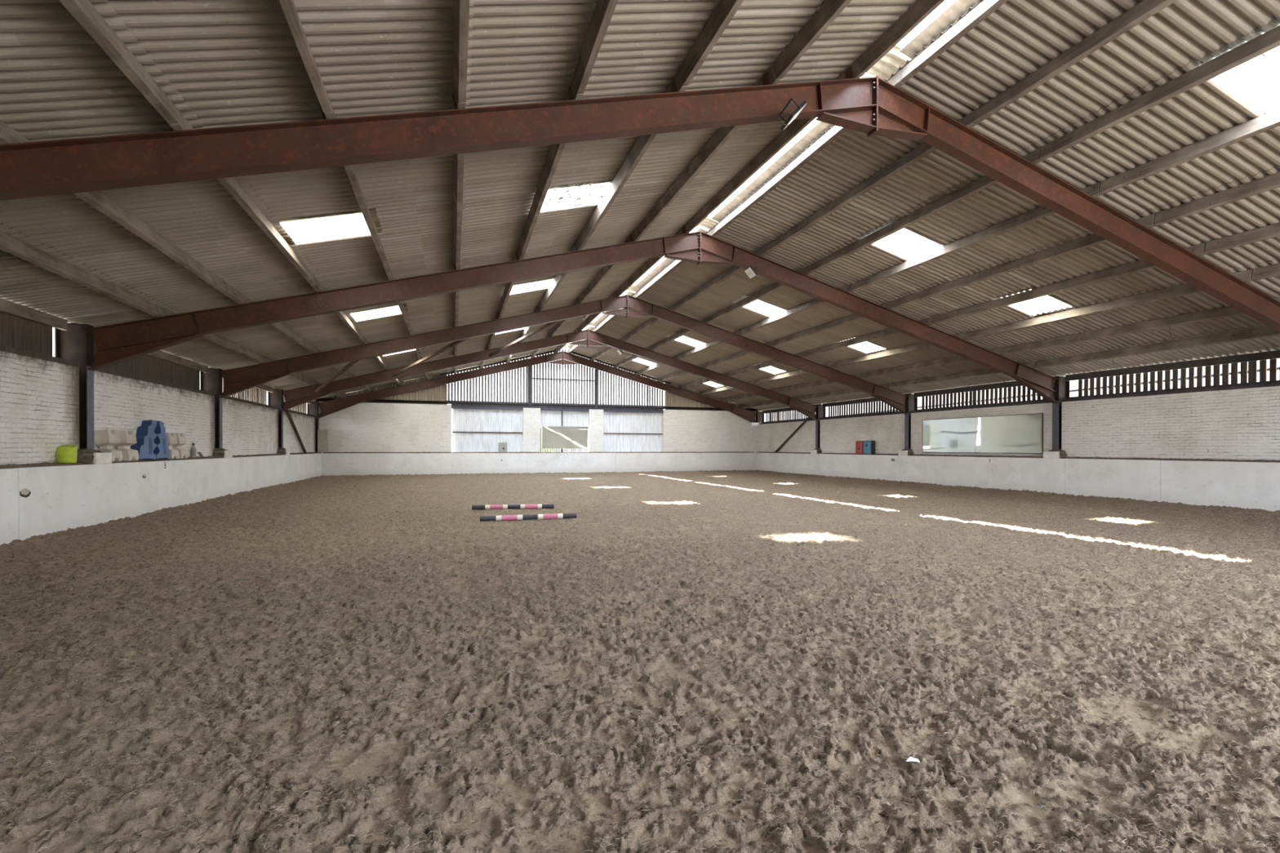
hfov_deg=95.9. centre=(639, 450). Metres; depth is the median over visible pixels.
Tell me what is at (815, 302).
timber purlin
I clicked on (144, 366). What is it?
panel
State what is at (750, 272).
floodlight
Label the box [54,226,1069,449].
frame
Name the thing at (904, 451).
column base
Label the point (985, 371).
timber purlin
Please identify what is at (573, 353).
rail
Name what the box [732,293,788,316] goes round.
rooflight
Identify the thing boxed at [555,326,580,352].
timber purlin
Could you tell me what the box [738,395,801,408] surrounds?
timber purlin
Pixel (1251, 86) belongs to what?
rooflight
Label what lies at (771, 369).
rooflight
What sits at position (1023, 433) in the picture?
mirror
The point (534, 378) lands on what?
gable boarding
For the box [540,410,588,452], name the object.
door
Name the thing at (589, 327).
sheet
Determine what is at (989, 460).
plate
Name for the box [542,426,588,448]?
mirror
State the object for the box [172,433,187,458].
block
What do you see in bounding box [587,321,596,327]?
sheet
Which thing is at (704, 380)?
timber purlin
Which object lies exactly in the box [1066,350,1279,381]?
beam
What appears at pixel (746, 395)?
timber purlin
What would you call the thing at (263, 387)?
beam
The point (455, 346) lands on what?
timber purlin
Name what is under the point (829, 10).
timber purlin
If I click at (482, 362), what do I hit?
timber purlin
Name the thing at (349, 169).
timber purlin
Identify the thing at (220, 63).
ceiling
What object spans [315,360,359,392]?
brace
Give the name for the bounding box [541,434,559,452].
bush
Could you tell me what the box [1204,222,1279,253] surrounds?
timber purlin
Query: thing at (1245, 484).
kickboard
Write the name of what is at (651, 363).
rooflight
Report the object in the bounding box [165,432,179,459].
block
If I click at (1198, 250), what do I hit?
timber purlin
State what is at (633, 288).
sheet
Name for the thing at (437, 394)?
cladding
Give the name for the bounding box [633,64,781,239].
timber purlin
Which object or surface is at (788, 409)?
beam
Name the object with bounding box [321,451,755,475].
kickboard
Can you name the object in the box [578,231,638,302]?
timber purlin
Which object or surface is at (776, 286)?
timber purlin
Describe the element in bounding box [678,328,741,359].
timber purlin
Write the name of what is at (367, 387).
timber purlin
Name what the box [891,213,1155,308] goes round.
timber purlin
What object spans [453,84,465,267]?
timber purlin
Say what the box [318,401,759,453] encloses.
wall
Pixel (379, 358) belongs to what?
timber purlin
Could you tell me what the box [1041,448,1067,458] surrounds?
column base
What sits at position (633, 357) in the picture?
timber purlin
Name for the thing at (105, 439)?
block
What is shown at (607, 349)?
timber purlin
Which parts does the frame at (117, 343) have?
plate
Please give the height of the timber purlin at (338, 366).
0.216 m
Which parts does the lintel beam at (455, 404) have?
sill rail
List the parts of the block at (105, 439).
moulded panel, moulded panel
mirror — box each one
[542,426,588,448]
[922,413,1043,453]
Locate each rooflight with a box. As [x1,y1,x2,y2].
[277,208,382,244]
[348,302,408,322]
[379,347,421,356]
[495,327,524,333]
[502,277,554,294]
[528,179,613,211]
[625,355,657,365]
[666,332,706,347]
[694,377,724,387]
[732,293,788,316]
[749,361,786,374]
[834,335,886,354]
[857,217,946,259]
[991,285,1073,316]
[1192,17,1279,114]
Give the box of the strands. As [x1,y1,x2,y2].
[0,520,1279,852]
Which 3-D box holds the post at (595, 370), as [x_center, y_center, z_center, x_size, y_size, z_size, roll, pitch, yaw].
[-2.450,-3.540,32.138,0.150,2.515,0.135,0,0,-18]
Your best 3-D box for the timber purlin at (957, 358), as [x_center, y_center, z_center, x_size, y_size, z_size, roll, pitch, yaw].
[9.615,-2.911,19.636,0.137,0.214,6.088,0,0,-18]
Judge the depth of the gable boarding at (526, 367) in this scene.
30.49 m
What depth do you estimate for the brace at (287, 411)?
23.75 m
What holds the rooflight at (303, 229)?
attached to the ceiling at (220, 63)
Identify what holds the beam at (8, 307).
attached to the wall at (39, 398)
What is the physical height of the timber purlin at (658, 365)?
0.213 m
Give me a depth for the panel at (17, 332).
9.40 m
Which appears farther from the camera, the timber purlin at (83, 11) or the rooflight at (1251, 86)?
the rooflight at (1251, 86)
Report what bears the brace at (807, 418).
on the kickboard at (1245, 484)
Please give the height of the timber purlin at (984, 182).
0.214 m
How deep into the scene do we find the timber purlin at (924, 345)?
19.24 m
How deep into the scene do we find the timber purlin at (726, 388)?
31.60 m
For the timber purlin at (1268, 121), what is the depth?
8.09 m
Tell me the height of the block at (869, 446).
0.590 m
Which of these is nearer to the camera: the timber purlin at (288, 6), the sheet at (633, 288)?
the timber purlin at (288, 6)
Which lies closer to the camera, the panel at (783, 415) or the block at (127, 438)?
the block at (127, 438)
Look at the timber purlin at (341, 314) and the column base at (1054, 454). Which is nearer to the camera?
the timber purlin at (341, 314)
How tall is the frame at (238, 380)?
5.442 m
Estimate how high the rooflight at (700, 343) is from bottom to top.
0.437 m
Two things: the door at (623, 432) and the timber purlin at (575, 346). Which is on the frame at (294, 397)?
the timber purlin at (575, 346)
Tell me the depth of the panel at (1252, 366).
14.89 m
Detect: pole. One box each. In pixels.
[471,504,554,509]
[480,512,576,521]
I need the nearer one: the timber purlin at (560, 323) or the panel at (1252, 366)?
the panel at (1252, 366)
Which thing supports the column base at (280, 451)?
on the kickboard at (44, 498)
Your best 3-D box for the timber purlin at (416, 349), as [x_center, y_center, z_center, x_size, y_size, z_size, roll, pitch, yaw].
[-7.894,-3.631,20.390,0.136,0.214,6.088,0,0,-18]
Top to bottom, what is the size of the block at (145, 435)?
0.867 m
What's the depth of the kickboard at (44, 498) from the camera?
10.90 m
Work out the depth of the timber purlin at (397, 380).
27.31 m
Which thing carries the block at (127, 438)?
on the kickboard at (44, 498)
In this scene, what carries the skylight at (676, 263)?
on the frame at (117, 343)
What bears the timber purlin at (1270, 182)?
on the frame
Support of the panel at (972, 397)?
on the trim at (1276, 384)
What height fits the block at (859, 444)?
0.580 m
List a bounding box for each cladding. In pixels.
[311,373,447,404]
[664,382,759,411]
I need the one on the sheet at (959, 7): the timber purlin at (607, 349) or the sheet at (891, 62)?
the sheet at (891, 62)
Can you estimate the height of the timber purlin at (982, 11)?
0.214 m
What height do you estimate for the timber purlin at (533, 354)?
0.214 m
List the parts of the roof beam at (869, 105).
plate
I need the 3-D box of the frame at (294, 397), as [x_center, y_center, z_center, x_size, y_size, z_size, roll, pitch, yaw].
[-2.322,-2.700,25.610,24.646,5.442,0.200,0,0,-18]
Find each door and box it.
[451,408,522,452]
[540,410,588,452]
[603,412,662,452]
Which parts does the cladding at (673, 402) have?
rail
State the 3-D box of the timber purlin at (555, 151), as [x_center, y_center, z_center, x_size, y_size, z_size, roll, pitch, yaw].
[-1.652,-4.247,9.581,0.137,0.214,6.088,0,0,-18]
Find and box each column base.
[76,448,111,464]
[212,448,232,457]
[276,447,289,454]
[810,448,822,453]
[897,448,914,455]
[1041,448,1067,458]
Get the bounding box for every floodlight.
[616,348,622,355]
[743,264,757,279]
[778,97,807,130]
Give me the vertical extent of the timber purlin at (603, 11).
0.214 m
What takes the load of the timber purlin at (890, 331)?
on the frame at (117, 343)
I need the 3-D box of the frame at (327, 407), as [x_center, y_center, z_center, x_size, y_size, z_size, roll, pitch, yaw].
[-4.196,-2.655,31.415,24.646,5.602,0.200,0,0,-18]
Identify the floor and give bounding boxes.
[0,470,1279,852]
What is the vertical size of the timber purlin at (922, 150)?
0.216 m
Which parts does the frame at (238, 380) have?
plate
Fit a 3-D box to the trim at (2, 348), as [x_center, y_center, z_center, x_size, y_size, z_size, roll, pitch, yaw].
[-10.136,-1.516,10.275,0.360,0.085,36.380,0,0,-18]
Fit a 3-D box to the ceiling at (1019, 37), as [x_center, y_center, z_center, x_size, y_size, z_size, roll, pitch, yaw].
[7.485,-3.833,16.371,12.328,3.280,39.697,0,0,-18]
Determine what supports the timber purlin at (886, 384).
on the frame at (238, 380)
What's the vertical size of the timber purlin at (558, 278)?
0.216 m
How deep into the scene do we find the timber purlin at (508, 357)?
29.20 m
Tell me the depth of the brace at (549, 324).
21.72 m
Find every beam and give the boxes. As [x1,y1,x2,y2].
[0,297,67,330]
[71,322,208,373]
[208,367,273,392]
[446,400,666,413]
[761,404,821,413]
[822,393,911,407]
[914,376,1056,397]
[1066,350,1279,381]
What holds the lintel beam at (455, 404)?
attached to the wall at (362, 427)
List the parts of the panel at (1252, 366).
rail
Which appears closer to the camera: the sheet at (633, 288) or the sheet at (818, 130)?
the sheet at (818, 130)
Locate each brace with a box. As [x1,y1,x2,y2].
[283,401,306,453]
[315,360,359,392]
[391,338,467,377]
[488,320,559,356]
[774,417,809,452]
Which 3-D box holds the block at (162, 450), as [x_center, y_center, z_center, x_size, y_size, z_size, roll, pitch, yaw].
[-10.582,-0.218,12.587,0.316,0.865,0.623,0,0,-18]
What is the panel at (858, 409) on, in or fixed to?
on the trim at (1276, 384)
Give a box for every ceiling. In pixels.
[0,0,917,400]
[566,0,1279,411]
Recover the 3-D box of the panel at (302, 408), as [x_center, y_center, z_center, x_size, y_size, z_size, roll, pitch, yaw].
[-14.957,-1.937,24.739,0.061,0.710,5.865,0,0,-18]
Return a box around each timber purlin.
[0,119,241,302]
[0,231,158,315]
[58,0,178,124]
[154,304,263,362]
[168,103,319,290]
[237,292,315,352]
[261,355,313,384]
[278,0,332,112]
[311,379,344,397]
[313,346,351,377]
[315,280,365,343]
[324,93,392,279]
[350,372,373,391]
[362,337,387,369]
[386,365,401,385]
[388,270,412,334]
[409,329,422,359]
[453,0,469,102]
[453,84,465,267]
[453,262,460,326]
[453,322,457,355]
[480,344,489,368]
[487,312,501,349]
[497,249,523,318]
[506,342,519,363]
[517,77,583,257]
[518,305,542,342]
[530,332,551,357]
[538,240,582,310]
[549,297,582,336]
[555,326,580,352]
[567,326,596,353]
[573,0,617,93]
[577,70,687,248]
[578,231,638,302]
[579,289,619,330]
[591,336,624,360]
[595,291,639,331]
[613,346,652,368]
[617,223,690,295]
[623,304,674,341]
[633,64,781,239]
[635,354,679,374]
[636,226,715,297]
[651,316,709,350]
[657,363,705,382]
[672,246,764,310]
[678,0,743,85]
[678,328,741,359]
[678,372,729,388]
[686,58,865,231]
[699,380,754,395]
[703,340,773,367]
[706,265,809,322]
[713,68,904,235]
[719,387,778,401]
[728,351,804,376]
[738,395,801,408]
[740,284,853,334]
[753,362,833,384]
[762,110,976,254]
[772,300,893,346]
[773,0,851,79]
[777,373,862,391]
[800,382,888,399]
[803,316,932,357]
[807,147,1041,273]
[832,332,968,368]
[850,182,1101,291]
[857,0,944,72]
[861,346,1003,377]
[888,360,1036,387]
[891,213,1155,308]
[900,0,1008,83]
[930,242,1206,324]
[967,269,1253,339]
[973,0,1176,124]
[1002,297,1279,354]
[1035,326,1279,368]
[1038,25,1279,160]
[1098,107,1279,195]
[1153,172,1279,226]
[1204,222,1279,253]
[1251,262,1279,280]
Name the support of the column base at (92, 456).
on the kickboard at (44, 498)
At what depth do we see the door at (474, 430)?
30.43 m
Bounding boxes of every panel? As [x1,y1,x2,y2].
[0,311,52,355]
[93,339,199,389]
[222,377,266,404]
[283,395,306,413]
[763,410,811,422]
[824,401,900,417]
[916,386,1046,410]
[1068,359,1279,398]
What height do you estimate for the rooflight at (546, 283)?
0.438 m
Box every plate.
[161,461,168,470]
[986,457,994,462]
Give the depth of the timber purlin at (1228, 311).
13.54 m
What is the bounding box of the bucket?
[55,444,77,463]
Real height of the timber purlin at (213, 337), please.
0.216 m
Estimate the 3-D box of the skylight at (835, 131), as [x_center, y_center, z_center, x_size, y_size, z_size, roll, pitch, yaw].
[2.766,-5.277,11.001,0.140,0.215,6.088,0,0,-18]
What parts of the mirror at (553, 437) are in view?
frame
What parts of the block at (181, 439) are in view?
moulded panel, moulded panel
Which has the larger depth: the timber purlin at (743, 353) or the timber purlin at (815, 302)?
the timber purlin at (743, 353)
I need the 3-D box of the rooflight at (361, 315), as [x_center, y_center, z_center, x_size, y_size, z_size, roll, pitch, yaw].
[-6.810,-3.564,14.938,1.493,0.438,1.053,0,0,-18]
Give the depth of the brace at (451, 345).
20.74 m
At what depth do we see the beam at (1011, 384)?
20.89 m
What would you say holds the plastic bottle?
on the kickboard at (44, 498)
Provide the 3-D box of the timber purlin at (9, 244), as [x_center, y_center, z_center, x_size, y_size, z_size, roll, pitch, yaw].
[-7.888,-2.530,7.579,0.138,0.214,6.088,0,0,-18]
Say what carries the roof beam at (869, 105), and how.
attached to the wall at (39, 398)
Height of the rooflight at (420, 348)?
0.437 m
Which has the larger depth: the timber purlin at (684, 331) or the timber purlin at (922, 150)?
the timber purlin at (684, 331)
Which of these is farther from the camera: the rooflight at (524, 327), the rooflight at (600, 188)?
the rooflight at (524, 327)
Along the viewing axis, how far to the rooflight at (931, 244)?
12.49 m
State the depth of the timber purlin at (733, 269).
17.15 m
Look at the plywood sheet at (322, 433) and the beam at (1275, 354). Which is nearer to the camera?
the beam at (1275, 354)
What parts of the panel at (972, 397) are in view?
rail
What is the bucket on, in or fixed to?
on the kickboard at (44, 498)
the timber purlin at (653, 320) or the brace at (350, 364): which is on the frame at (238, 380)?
the timber purlin at (653, 320)
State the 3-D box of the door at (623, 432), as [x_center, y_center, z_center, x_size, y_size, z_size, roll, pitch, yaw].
[-0.389,-1.024,32.901,3.591,2.280,0.090,0,0,-18]
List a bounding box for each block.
[93,429,122,462]
[115,430,138,461]
[130,419,157,459]
[153,421,168,459]
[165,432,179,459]
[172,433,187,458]
[497,442,507,452]
[855,440,863,453]
[862,440,875,453]
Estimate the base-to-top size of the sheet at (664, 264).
0.150 m
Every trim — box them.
[0,344,315,417]
[759,382,1279,424]
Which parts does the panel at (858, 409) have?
rail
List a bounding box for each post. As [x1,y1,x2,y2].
[528,365,530,408]
[594,368,597,409]
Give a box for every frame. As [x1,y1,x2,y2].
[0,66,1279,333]
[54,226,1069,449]
[200,292,917,448]
[267,327,826,448]
[306,349,764,452]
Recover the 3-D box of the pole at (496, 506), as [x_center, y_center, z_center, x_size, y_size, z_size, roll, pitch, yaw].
[-2.966,1.322,13.515,1.886,0.115,0.103,0,0,-5]
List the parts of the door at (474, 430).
rail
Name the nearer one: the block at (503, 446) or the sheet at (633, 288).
the sheet at (633, 288)
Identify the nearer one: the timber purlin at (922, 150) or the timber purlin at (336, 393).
the timber purlin at (922, 150)
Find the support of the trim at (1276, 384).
on the wall at (1240, 424)
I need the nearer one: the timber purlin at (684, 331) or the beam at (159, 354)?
the beam at (159, 354)
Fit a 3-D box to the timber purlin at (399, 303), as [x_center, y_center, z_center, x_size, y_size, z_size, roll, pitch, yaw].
[-6.020,-3.595,14.585,0.141,0.215,6.088,0,0,-18]
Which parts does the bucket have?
handle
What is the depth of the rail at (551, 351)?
30.46 m
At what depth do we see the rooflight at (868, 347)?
19.56 m
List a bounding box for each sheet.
[317,429,327,453]
[567,325,593,346]
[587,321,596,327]
[593,291,634,324]
[626,284,639,293]
[635,227,706,288]
[696,215,718,231]
[711,121,833,222]
[860,44,911,79]
[899,0,977,58]
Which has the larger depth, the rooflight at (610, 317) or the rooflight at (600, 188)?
the rooflight at (610, 317)
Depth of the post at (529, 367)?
30.94 m
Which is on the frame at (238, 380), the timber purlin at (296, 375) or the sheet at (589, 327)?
the timber purlin at (296, 375)
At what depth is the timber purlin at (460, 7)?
5.45 m
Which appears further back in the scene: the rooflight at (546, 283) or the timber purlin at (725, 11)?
the rooflight at (546, 283)
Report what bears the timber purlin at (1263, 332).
on the roof beam at (869, 105)
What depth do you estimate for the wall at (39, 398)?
11.24 m
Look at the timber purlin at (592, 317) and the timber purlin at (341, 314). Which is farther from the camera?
the timber purlin at (592, 317)
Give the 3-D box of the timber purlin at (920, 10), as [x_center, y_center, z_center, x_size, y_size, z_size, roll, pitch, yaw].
[3.964,-5.242,4.975,0.136,0.214,6.094,0,0,-18]
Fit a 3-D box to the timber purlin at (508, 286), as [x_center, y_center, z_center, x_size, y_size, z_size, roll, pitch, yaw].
[-3.526,-4.282,15.386,0.143,0.215,6.088,0,0,-18]
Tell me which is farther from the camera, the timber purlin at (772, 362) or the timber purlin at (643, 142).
the timber purlin at (772, 362)
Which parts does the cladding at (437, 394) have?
rail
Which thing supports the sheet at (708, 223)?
on the ceiling at (1019, 37)
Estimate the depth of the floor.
3.72 m
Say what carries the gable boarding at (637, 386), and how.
attached to the post at (595, 370)
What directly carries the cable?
attached to the floodlight at (793, 116)
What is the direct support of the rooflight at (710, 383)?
attached to the ceiling at (1019, 37)
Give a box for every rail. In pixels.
[440,350,555,376]
[570,351,671,384]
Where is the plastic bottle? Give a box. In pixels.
[190,443,195,457]
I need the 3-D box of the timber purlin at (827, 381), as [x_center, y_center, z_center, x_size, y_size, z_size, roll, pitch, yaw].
[7.742,-2.946,25.441,0.135,0.213,6.088,0,0,-18]
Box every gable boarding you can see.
[447,357,528,402]
[530,348,594,404]
[597,361,663,405]
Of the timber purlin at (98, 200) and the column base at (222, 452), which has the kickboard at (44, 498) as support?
the column base at (222, 452)
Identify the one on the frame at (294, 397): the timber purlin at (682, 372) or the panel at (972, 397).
the timber purlin at (682, 372)
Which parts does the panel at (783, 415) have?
rail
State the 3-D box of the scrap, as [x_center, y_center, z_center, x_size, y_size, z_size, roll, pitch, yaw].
[1.249,1.419,2.647,0.061,0.016,0.019,0,0,5]
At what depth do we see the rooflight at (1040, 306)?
13.76 m
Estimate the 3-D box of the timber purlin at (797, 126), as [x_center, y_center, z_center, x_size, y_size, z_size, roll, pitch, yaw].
[2.090,-5.277,10.783,0.136,0.214,6.088,0,0,-18]
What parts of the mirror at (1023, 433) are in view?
mirror pane, mirror pane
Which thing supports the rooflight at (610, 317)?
on the frame at (238, 380)
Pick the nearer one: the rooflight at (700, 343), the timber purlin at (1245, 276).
the timber purlin at (1245, 276)
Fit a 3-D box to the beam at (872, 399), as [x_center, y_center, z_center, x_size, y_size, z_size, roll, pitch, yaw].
[10.196,-2.265,26.447,0.070,0.185,5.880,0,0,-18]
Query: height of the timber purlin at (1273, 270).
0.215 m
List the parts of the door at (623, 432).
rail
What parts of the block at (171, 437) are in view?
moulded panel, moulded panel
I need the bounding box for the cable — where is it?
[777,109,791,125]
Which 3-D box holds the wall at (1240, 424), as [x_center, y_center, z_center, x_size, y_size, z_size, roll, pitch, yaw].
[13.111,-0.052,17.745,0.590,2.850,37.520,0,0,-18]
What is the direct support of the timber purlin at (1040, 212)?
on the roof beam at (869, 105)
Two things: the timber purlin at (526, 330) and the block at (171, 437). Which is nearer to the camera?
the block at (171, 437)
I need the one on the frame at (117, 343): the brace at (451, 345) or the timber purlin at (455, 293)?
the timber purlin at (455, 293)
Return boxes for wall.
[0,351,315,464]
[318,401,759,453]
[759,386,1279,460]
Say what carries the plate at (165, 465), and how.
attached to the kickboard at (44, 498)
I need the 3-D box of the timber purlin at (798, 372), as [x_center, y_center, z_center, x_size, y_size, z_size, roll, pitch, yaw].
[6.495,-3.289,25.037,0.137,0.214,6.088,0,0,-18]
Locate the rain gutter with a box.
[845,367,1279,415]
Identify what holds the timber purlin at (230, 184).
on the roof beam at (869, 105)
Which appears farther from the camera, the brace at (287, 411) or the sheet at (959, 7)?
the brace at (287, 411)
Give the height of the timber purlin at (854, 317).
0.216 m
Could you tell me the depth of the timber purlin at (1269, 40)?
7.27 m
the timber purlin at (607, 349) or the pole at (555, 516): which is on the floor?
the pole at (555, 516)
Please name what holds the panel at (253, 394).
on the trim at (2, 348)
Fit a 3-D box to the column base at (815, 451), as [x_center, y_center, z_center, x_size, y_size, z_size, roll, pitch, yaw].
[9.025,0.027,29.288,0.520,0.284,0.590,0,0,-18]
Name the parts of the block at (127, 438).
moulded panel, moulded panel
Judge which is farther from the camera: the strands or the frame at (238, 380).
the frame at (238, 380)
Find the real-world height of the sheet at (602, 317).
0.150 m
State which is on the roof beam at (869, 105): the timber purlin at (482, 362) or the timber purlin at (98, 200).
the timber purlin at (98, 200)
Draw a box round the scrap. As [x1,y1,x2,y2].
[906,756,919,763]
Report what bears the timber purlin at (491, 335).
on the frame at (238, 380)
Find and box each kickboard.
[0,452,321,545]
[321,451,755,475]
[755,451,1279,511]
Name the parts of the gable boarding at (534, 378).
rail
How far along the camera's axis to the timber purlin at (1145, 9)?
7.11 m
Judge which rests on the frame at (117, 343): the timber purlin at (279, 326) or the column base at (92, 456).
the timber purlin at (279, 326)
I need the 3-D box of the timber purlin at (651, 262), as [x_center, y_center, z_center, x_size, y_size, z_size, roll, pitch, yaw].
[0.216,-5.312,16.588,0.134,0.213,6.088,0,0,-18]
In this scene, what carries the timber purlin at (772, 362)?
on the frame at (238, 380)

